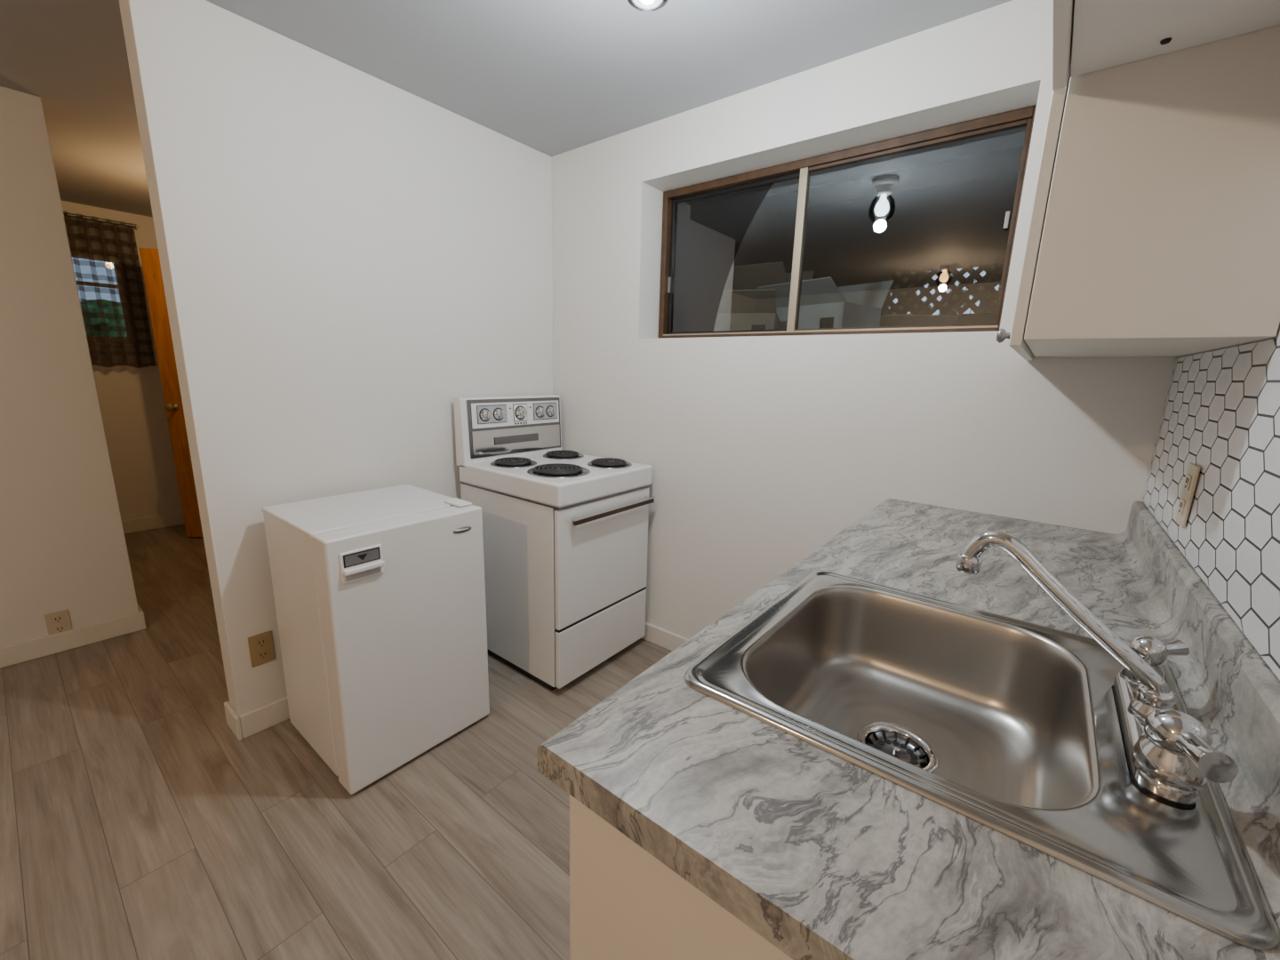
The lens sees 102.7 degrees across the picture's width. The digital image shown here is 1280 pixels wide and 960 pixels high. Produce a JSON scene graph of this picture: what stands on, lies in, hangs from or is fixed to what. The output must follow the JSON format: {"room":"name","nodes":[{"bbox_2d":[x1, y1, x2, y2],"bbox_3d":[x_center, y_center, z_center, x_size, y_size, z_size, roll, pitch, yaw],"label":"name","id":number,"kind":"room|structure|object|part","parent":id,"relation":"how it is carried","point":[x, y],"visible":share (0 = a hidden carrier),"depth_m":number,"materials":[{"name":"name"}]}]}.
{"room":"kitchen","nodes":[
{"label":"kitchen","id":0,"kind":"room"},
{"bbox_2d":[0,86,139,647],"bbox_3d":[-3.423,-0.186,1.165,0.120,2.328,3.030,11,15,37],"label":"wall","id":1,"kind":"structure","parent":0,"point":[63,546],"depth_m":2.19,"materials":[{"name":"paint"}]},
{"bbox_2d":[44,609,71,635],"bbox_3d":[-2.623,0.650,2.309,0.008,0.116,0.072,11,15,37],"label":"wall outlet","id":2,"kind":"object","parent":1,"relation":"attached to","point":[56,622],"visible":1,"depth_m":2.31,"materials":[{"name":"beige plastic"}]},
{"bbox_2d":[51,615,63,623],"bbox_3d":[-2.621,0.627,2.303,0.002,0.028,0.032,11,15,37],"label":"receptacle","id":3,"kind":"object","parent":2,"relation":"attached to","point":[55,619],"depth_m":2.30,"materials":[{"name":"beige plastic"}]},
{"bbox_2d":[54,624,65,632],"bbox_3d":[-2.622,0.674,2.313,0.002,0.028,0.032,11,15,37],"label":"receptacle","id":4,"kind":"object","parent":2,"relation":"attached to","point":[58,628],"depth_m":2.31,"materials":[{"name":"beige plastic"}]},
{"bbox_2d":[0,604,146,668],"bbox_3d":[-3.413,0.901,1.438,0.134,0.090,2.944,11,15,37],"label":"baseboard","id":5,"kind":"structure","parent":1,"relation":"attached to","point":[39,647],"depth_m":2.34,"materials":[{"name":"paint"}]},
{"bbox_2d":[60,200,182,520],"bbox_3d":[-3.583,-0.822,4.137,0.100,2.328,3.800,11,15,37],"label":"wall","id":6,"kind":"structure","parent":0,"point":[132,400],"depth_m":3.84,"materials":[{"name":"paint"}]},
{"bbox_2d":[70,250,132,339],"bbox_3d":[-4.035,-1.252,3.426,0.040,0.598,0.868,11,15,37],"label":"frame","id":7,"kind":"object","parent":6,"relation":"attached to","point":[81,255],"visible":0.33,"depth_m":3.68,"materials":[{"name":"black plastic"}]},
{"bbox_2d":[63,210,156,367],"bbox_3d":[-3.982,-1.256,3.324,0.082,1.008,1.180,10,15,35],"label":"curtain","id":8,"kind":"object","parent":6,"relation":"hanging from","point":[136,268],"visible":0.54,"depth_m":3.62,"materials":[{"name":"brown fabric"}]},
{"bbox_3d":[-3.966,-1.733,3.221,0.014,0.014,1.180,11,15,37],"label":"rod","id":9,"kind":"part","parent":8,"relation":"part of","materials":[{"name":"black metal"}]},
{"bbox_2d":[121,512,184,533],"bbox_3d":[-3.568,0.276,4.334,0.014,0.100,3.600,11,15,37],"label":"baseboard","id":10,"kind":"structure","parent":6,"relation":"attached to","point":[133,525],"depth_m":4.01,"materials":[{"name":"paint"}]},
{"bbox_2d":[0,524,671,959],"bbox_3d":[-1.963,0.932,1.936,5.816,0.100,5.700,11,15,37],"label":"floor","id":11,"kind":"structure","parent":0,"point":[136,824],"depth_m":1.50,"materials":[{"name":"wood"}]},
{"bbox_2d":[139,248,203,536],"bbox_3d":[-2.988,-0.560,3.669,0.760,2.018,0.036,1,12,-5],"label":"door","id":12,"kind":"structure","parent":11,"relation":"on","point":[150,261],"depth_m":3.60,"materials":[{"name":"orange wood"}]},
{"bbox_2d":[164,403,178,411],"bbox_3d":[-3.299,-0.512,3.600,0.054,0.054,0.068,1,12,-5],"label":"handle","id":13,"kind":"object","parent":12,"relation":"attached to","point":[169,407],"visible":1,"depth_m":3.58,"materials":[{"name":"gold metal"}]},
{"bbox_2d":[261,484,489,794],"bbox_3d":[-0.912,0.499,1.833,0.538,0.846,0.510,11,15,37],"label":"mini fridge","id":14,"kind":"object","parent":11,"relation":"on","point":[380,594],"visible":1,"depth_m":1.65,"materials":[{"name":"white metal"}]},
{"bbox_3d":[-0.949,0.094,1.785,0.417,0.020,0.510,11,15,37],"label":"panel","id":15,"kind":"part","parent":14,"relation":"part of","materials":[{"name":"white metal"}]},
{"bbox_3d":[-0.810,0.244,1.492,0.007,0.092,0.117,11,15,37],"label":"handle plate","id":16,"kind":"part","parent":14,"relation":"part of","materials":[{"name":"white plastic"}]},
{"bbox_3d":[-0.805,0.224,1.484,0.001,0.030,0.094,11,15,37],"label":"handle inlay panel","id":17,"kind":"part","parent":14,"relation":"part of","materials":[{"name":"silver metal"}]},
{"bbox_2d":[453,394,655,690],"bbox_3d":[-0.378,0.227,2.374,0.695,1.182,0.583,11,15,37],"label":"electric stove","id":18,"kind":"object","parent":11,"relation":"on","point":[565,532],"visible":1,"depth_m":2.19,"materials":[{"name":"white metal"}]},
{"bbox_3d":[-0.688,-0.291,2.293,0.024,0.050,0.049,11,15,37],"label":"knob","id":19,"kind":"part","parent":18,"relation":"part of","materials":[{"name":"silver metal"}]},
{"bbox_3d":[-0.643,-0.302,2.349,0.024,0.050,0.049,11,15,37],"label":"knob","id":20,"kind":"part","parent":18,"relation":"part of","materials":[{"name":"silver metal"}]},
{"bbox_2d":[490,460,536,467],"bbox_3d":[-0.563,-0.075,2.286,0.203,0.004,0.203,5,12,15],"label":"bowl","id":21,"kind":"object","parent":18,"relation":"on","point":[495,463],"depth_m":2.22,"materials":[{"name":"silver metal"}]},
{"bbox_3d":[-0.585,-0.261,2.462,0.016,0.259,0.545,11,15,37],"label":"chrome frame","id":22,"kind":"part","parent":18,"relation":"part of","materials":[{"name":"silver metal"}]},
{"bbox_3d":[-0.582,-0.319,2.451,0.008,0.110,0.513,11,15,37],"label":"control panel","id":23,"kind":"part","parent":18,"relation":"part of","materials":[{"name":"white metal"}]},
{"bbox_3d":[-0.565,-0.321,2.447,0.025,0.057,0.057,11,15,37],"label":"knob","id":24,"kind":"part","parent":18,"relation":"part of","materials":[{"name":"silver metal"}]},
{"bbox_3d":[-0.489,-0.339,2.542,0.024,0.050,0.049,11,15,37],"label":"knob","id":25,"kind":"part","parent":18,"relation":"part of","materials":[{"name":"silver metal"}]},
{"bbox_3d":[-0.447,-0.349,2.594,0.024,0.050,0.049,11,15,37],"label":"knob","id":26,"kind":"part","parent":18,"relation":"part of","materials":[{"name":"silver metal"}]},
{"bbox_2d":[458,452,652,510],"bbox_3d":[-0.378,-0.025,2.326,0.657,0.099,0.583,11,15,37],"label":"cooktop","id":27,"kind":"object","parent":18,"relation":"in","point":[543,481],"depth_m":2.15,"materials":[{"name":"white metal"}]},
{"bbox_2d":[527,466,590,478],"bbox_3d":[-0.339,-0.037,2.139,0.259,0.004,0.259,9,14,33],"label":"bowl","id":28,"kind":"object","parent":18,"relation":"on","point":[539,472],"depth_m":2.07,"materials":[{"name":"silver metal"}]},
{"bbox_2d":[542,453,583,459],"bbox_3d":[-0.378,-0.120,2.524,0.203,0.004,0.203,-5,14,-29],"label":"bowl","id":29,"kind":"object","parent":18,"relation":"on","point":[548,456],"depth_m":2.46,"materials":[{"name":"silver metal"}]},
{"bbox_3d":[-0.158,0.689,2.285,0.024,0.248,0.571,11,15,37],"label":"storage drawer","id":30,"kind":"part","parent":18,"relation":"part of","materials":[{"name":"white metal"}]},
{"bbox_3d":[-0.154,0.560,2.258,0.019,0.010,0.567,11,15,37],"label":"oven door trim","id":31,"kind":"part","parent":18,"relation":"part of","materials":[{"name":"white metal"}]},
{"bbox_3d":[-0.147,0.315,2.205,0.024,0.493,0.571,11,15,37],"label":"oven door","id":32,"kind":"part","parent":18,"relation":"part of","materials":[{"name":"white metal"}]},
{"bbox_2d":[587,461,631,468],"bbox_3d":[-0.138,-0.073,2.333,0.203,0.004,0.203,-5,14,-29],"label":"bowl","id":33,"kind":"object","parent":18,"relation":"on","point":[590,464],"depth_m":2.27,"materials":[{"name":"silver metal"}]},
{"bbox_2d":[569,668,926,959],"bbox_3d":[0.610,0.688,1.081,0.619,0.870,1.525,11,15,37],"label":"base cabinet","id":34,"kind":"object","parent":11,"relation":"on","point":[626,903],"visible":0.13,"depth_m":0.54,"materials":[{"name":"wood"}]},
{"bbox_3d":[0.150,0.800,0.495,0.601,0.870,0.018,11,15,37],"label":"panel","id":35,"kind":"part","parent":34,"relation":"part of","materials":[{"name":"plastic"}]},
{"bbox_2d":[537,498,1279,959],"bbox_3d":[0.618,0.193,0.976,0.630,0.138,1.562,11,15,37],"label":"countertop","id":36,"kind":"structure","parent":34,"relation":"on","point":[823,856],"depth_m":0.51,"materials":[{"name":"grey stone"}]},
{"bbox_2d":[683,569,1279,950],"bbox_3d":[0.420,0.351,0.749,0.536,0.176,0.530,11,15,37],"label":"sink","id":37,"kind":"object","parent":36,"relation":"in","point":[1000,717],"visible":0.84,"depth_m":0.76,"materials":[{"name":"silver metal"}]},
{"bbox_2d":[867,731,927,767],"bbox_3d":[0.401,0.426,0.801,0.084,0.007,0.084,11,15,37],"label":"basket","id":38,"kind":"object","parent":37,"relation":"on","point":[909,747],"depth_m":0.82,"materials":[{"name":"silver metal"}]},
{"bbox_3d":[0.398,0.342,0.765,0.396,0.163,0.462,11,15,37],"label":"bowl","id":39,"kind":"part","parent":37,"relation":"part of","materials":[{"name":"metal"}]},
{"bbox_2d":[955,530,1238,806],"bbox_3d":[0.526,0.186,0.628,0.259,0.207,0.297,11,15,37],"label":"faucet","id":40,"kind":"object","parent":37,"relation":"on","point":[1172,756],"visible":1,"depth_m":0.59,"materials":[{"name":"silver metal"}]},
{"bbox_3d":[0.530,0.159,0.648,0.226,0.160,0.022,12,16,40],"label":"spout","id":41,"kind":"part","parent":40,"relation":"part of","materials":[{"name":"silver metal"}]},
{"bbox_3d":[0.663,0.237,0.671,0.042,0.066,0.042,11,15,37],"label":"handle","id":42,"kind":"part","parent":40,"relation":"part of","materials":[{"name":"silver metal"}]},
{"bbox_3d":[0.601,0.287,0.602,0.046,0.018,0.256,11,15,37],"label":"plate","id":43,"kind":"part","parent":40,"relation":"part of","materials":[{"name":"silver metal"}]},
{"bbox_3d":[0.540,0.266,0.517,0.054,0.066,0.054,11,15,37],"label":"handle","id":44,"kind":"part","parent":40,"relation":"part of","materials":[{"name":"silver metal"}]},
{"bbox_3d":[0.688,0.222,0.670,0.044,0.026,0.021,1,12,-4],"label":"handle lever","id":45,"kind":"part","parent":40,"relation":"part of","materials":[{"name":"silver metal"}]},
{"bbox_3d":[0.529,0.257,0.485,0.028,0.033,0.057,6,13,20],"label":"handle lever","id":46,"kind":"part","parent":40,"relation":"part of","materials":[{"name":"silver metal"}]},
{"bbox_2d":[119,0,553,716],"bbox_3d":[-0.969,-0.337,2.195,0.115,2.328,1.496,11,15,37],"label":"wall","id":47,"kind":"structure","parent":0,"point":[347,255],"depth_m":1.80,"materials":[{"name":"white paint"}]},
{"bbox_2d":[224,696,289,740],"bbox_3d":[-1.003,0.758,2.422,0.143,0.090,1.510,11,15,37],"label":"baseboard","id":48,"kind":"structure","parent":47,"relation":"attached to","point":[249,724],"depth_m":1.85,"materials":[{"name":"paint"}]},
{"bbox_2d":[248,630,275,667],"bbox_3d":[-1.351,0.603,1.829,0.008,0.116,0.072,11,15,37],"label":"wall outlet","id":49,"kind":"object","parent":47,"relation":"attached to","point":[261,648],"depth_m":1.83,"materials":[{"name":"beige plastic"}]},
{"bbox_2d":[0,0,1026,217],"bbox_3d":[-1.898,-1.442,1.432,5.816,0.100,5.700,11,15,37],"label":"ceiling","id":50,"kind":"structure","parent":0,"point":[552,77],"depth_m":1.70,"materials":[{"name":"paint"}]},
{"bbox_2d":[627,0,667,11],"bbox_3d":[0.019,-1.164,1.121,0.128,0.210,0.128,11,15,37],"label":"ceiling lamp","id":51,"kind":"object","parent":50,"relation":"attached to","point":[644,5],"depth_m":1.19,"materials":[{"name":"white glass"}]},
{"bbox_2d":[552,0,1177,703],"bbox_3d":[0.518,-0.285,2.142,2.536,2.328,0.250,11,15,37],"label":"wall","id":52,"kind":"structure","parent":0,"point":[761,451],"depth_m":1.86,"materials":[{"name":"paint"}]},
{"bbox_2d":[641,622,688,651],"bbox_3d":[0.179,0.785,2.447,1.691,0.090,0.014,11,15,37],"label":"baseboard","id":53,"kind":"structure","parent":52,"relation":"attached to","point":[670,641],"depth_m":2.49,"materials":[{"name":"paint"}]},
{"bbox_2d":[657,104,1036,338],"bbox_3d":[0.650,-0.888,1.998,1.362,0.650,0.070,11,15,37],"label":"window","id":54,"kind":"structure","parent":52,"relation":"in","point":[1026,113],"depth_m":2.16,"materials":[{"name":"brown wood"}]},
{"bbox_2d":[667,277,671,293],"bbox_3d":[0.137,-0.914,2.398,0.012,0.070,0.013,11,15,37],"label":"latch","id":55,"kind":"object","parent":54,"relation":"attached to","point":[668,278],"visible":1,"depth_m":2.39,"materials":[{"name":"silver metal"}]},
{"bbox_3d":[0.393,-0.936,2.205,0.610,0.566,0.001,11,15,37],"label":"pane","id":56,"kind":"part","parent":54,"relation":"part of","materials":[{"name":"clear glass"}]},
{"bbox_3d":[0.393,-0.936,2.206,0.641,0.598,0.015,11,15,37],"label":"sash","id":57,"kind":"part","parent":54,"relation":"part of","materials":[{"name":"clear glass"}]},
{"bbox_3d":[0.618,-0.886,2.000,0.031,0.598,0.028,11,15,37],"label":"meeting rail","id":58,"kind":"part","parent":54,"relation":"part of","materials":[{"name":"beige wood"}]},
{"bbox_2d":[663,325,998,335],"bbox_3d":[0.627,-0.589,2.034,1.319,0.010,0.007,11,15,37],"label":"track","id":59,"kind":"object","parent":54,"relation":"attached to","point":[975,326],"visible":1,"depth_m":1.92,"materials":[{"name":"brown metal"}]},
{"bbox_3d":[0.888,-0.836,1.796,0.698,0.598,0.018,11,15,37],"label":"sash","id":60,"kind":"part","parent":54,"relation":"part of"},
{"bbox_2d":[1003,210,1010,229],"bbox_3d":[1.137,-0.805,1.585,0.012,0.050,0.008,11,15,37],"label":"latch","id":61,"kind":"object","parent":54,"relation":"attached to","point":[1007,213],"visible":1,"depth_m":1.58,"materials":[{"name":"silver metal"}]},
{"bbox_2d":[1083,322,1279,804],"bbox_3d":[0.001,0.246,-0.422,0.100,2.328,4.500,11,15,37],"label":"wall","id":62,"kind":"structure","parent":0,"point":[1279,323],"depth_m":0.95,"materials":[{"name":"paint"}]},
{"bbox_2d":[996,24,1279,359],"bbox_3d":[1.007,-0.735,1.009,0.328,0.950,0.756,11,15,37],"label":"upper cabinet","id":63,"kind":"object","parent":62,"relation":"attached to","point":[1154,230],"visible":0.98,"depth_m":0.77,"materials":[{"name":"wood"}]},
{"bbox_3d":[0.662,-0.263,0.931,0.023,0.026,0.026,11,15,37],"label":"knob","id":64,"kind":"part","parent":63,"relation":"part of","materials":[{"name":"silver metal"}]},
{"bbox_3d":[0.903,-0.745,1.091,0.018,0.930,0.750,11,15,37],"label":"door","id":65,"kind":"part","parent":63,"relation":"part of","materials":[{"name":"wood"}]},
{"bbox_2d":[1052,0,1279,90],"bbox_3d":[0.519,-0.806,0.337,0.306,0.556,0.862,11,15,37],"label":"upper cabinet","id":66,"kind":"object","parent":62,"relation":"attached to","point":[1089,36],"visible":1,"depth_m":0.68,"materials":[{"name":"wood"}]},
{"bbox_3d":[0.406,-0.819,0.424,0.018,0.537,0.860,11,15,37],"label":"door","id":67,"kind":"part","parent":66,"relation":"part of","materials":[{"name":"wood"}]},
{"bbox_2d":[1142,325,1279,680],"bbox_3d":[0.819,-0.192,0.620,0.002,0.773,1.749,11,15,37],"label":"tile backsplash","id":68,"kind":"structure","parent":62,"relation":"attached to","point":[1221,412],"depth_m":0.79,"materials":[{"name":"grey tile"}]},
{"bbox_2d":[1175,462,1200,527],"bbox_3d":[1.038,0.028,0.972,0.008,0.116,0.072,11,15,37],"label":"wall outlet","id":69,"kind":"object","parent":68,"relation":"attached to","point":[1193,471],"visible":1,"depth_m":0.96,"materials":[{"name":"beige plastic"}]},
{"bbox_2d":[1177,497,1185,515],"bbox_3d":[1.036,0.051,0.979,0.002,0.028,0.032,11,15,37],"label":"receptacle","id":70,"kind":"object","parent":69,"relation":"attached to","point":[1181,508],"depth_m":0.97,"materials":[{"name":"beige plastic"}]},
{"bbox_2d":[1184,473,1191,490],"bbox_3d":[1.037,0.004,0.969,0.002,0.028,0.032,11,15,37],"label":"receptacle","id":71,"kind":"object","parent":69,"relation":"attached to","point":[1188,484],"depth_m":0.96,"materials":[{"name":"beige plastic"}]},
{"label":"outside","id":72,"kind":"structure","parent":0,"visible":0},
{"bbox_3d":[3.206,-0.568,4.823,4.200,0.110,1.000,11,15,37],"label":"ground","id":73,"kind":"structure","parent":72,"visible":0},
{"bbox_2d":[889,265,1002,314],"bbox_3d":[2.939,-1.267,4.547,1.574,1.378,0.350,11,15,37],"label":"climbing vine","id":74,"kind":"object","parent":73,"relation":"on","point":[990,280],"visible":0.08,"depth_m":4.59,"materials":[{"name":"green plant"}]},
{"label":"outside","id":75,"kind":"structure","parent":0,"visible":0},
{"bbox_3d":[1.898,-0.559,3.121,4.000,0.130,3.050,11,15,37],"label":"ground","id":76,"kind":"structure","parent":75,"visible":0},
{"bbox_2d":[716,288,779,331],"bbox_3d":[0.554,-0.833,2.847,0.400,0.447,0.568,5,13,18],"label":"cardboard box","id":77,"kind":"object","parent":76,"relation":"on","point":[741,309],"visible":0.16,"depth_m":2.66,"materials":[{"name":"beige cardboard"}]},
{"bbox_2d":[751,324,765,329],"bbox_3d":[0.532,-0.768,2.716,0.256,0.105,0.002,5,13,18],"label":"print","id":78,"kind":"object","parent":77,"relation":"attached to","point":[753,326],"depth_m":2.68},
{"bbox_2d":[727,261,814,289],"bbox_3d":[0.763,-1.048,3.343,0.500,0.673,0.669,9,14,31],"label":"cardboard box","id":79,"kind":"object","parent":76,"relation":"on","point":[752,276],"visible":0.08,"depth_m":3.05,"materials":[{"name":"brown cardboard"}]},
{"bbox_2d":[757,276,893,328],"bbox_3d":[1.020,-0.862,2.879,0.602,0.516,0.450,-8,15,-37],"label":"cardboard box","id":80,"kind":"object","parent":76,"relation":"on","point":[823,305],"visible":0.36,"depth_m":2.73,"materials":[{"name":"grey cardboard"}]},
{"bbox_2d":[819,317,833,328],"bbox_3d":[0.916,-0.809,2.775,0.002,0.126,0.288,-8,15,-37],"label":"print","id":81,"kind":"object","parent":80,"relation":"attached to","point":[825,323],"depth_m":2.69},
{"bbox_2d":[735,145,1023,324],"bbox_3d":[1.951,-1.383,2.986,4.200,1.800,3.150,11,15,37],"label":"ceiling","id":82,"kind":"structure","parent":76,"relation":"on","point":[942,215],"depth_m":4.43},
{"bbox_2d":[882,260,1004,315],"bbox_3d":[2.733,-1.569,4.207,1.332,0.412,0.018,11,15,37],"label":"lattice","id":83,"kind":"object","parent":82,"relation":"attached to","point":[942,276],"visible":0.5,"depth_m":4.32,"materials":[{"name":"brown wood"}]},
{"bbox_2d":[879,314,959,327],"bbox_3d":[1.633,-0.854,3.209,0.400,0.396,0.602,4,12,9],"label":"cardboard box","id":84,"kind":"object","parent":76,"relation":"on","point":[886,320],"visible":0.06,"depth_m":2.93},
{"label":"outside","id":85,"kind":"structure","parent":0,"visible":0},
{"bbox_3d":[-5.150,0.192,5.006,3.100,0.100,5.500,11,15,37],"label":"ground","id":86,"kind":"structure","parent":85,"visible":0},
{"bbox_2d":[80,298,126,336],"bbox_3d":[-4.907,-0.724,4.525,1.090,1.903,3.931,11,15,37],"label":"hedge","id":87,"kind":"object","parent":86,"relation":"on","point":[108,309],"visible":0.02,"depth_m":4.38,"materials":[{"name":"green plant"}]}
]}

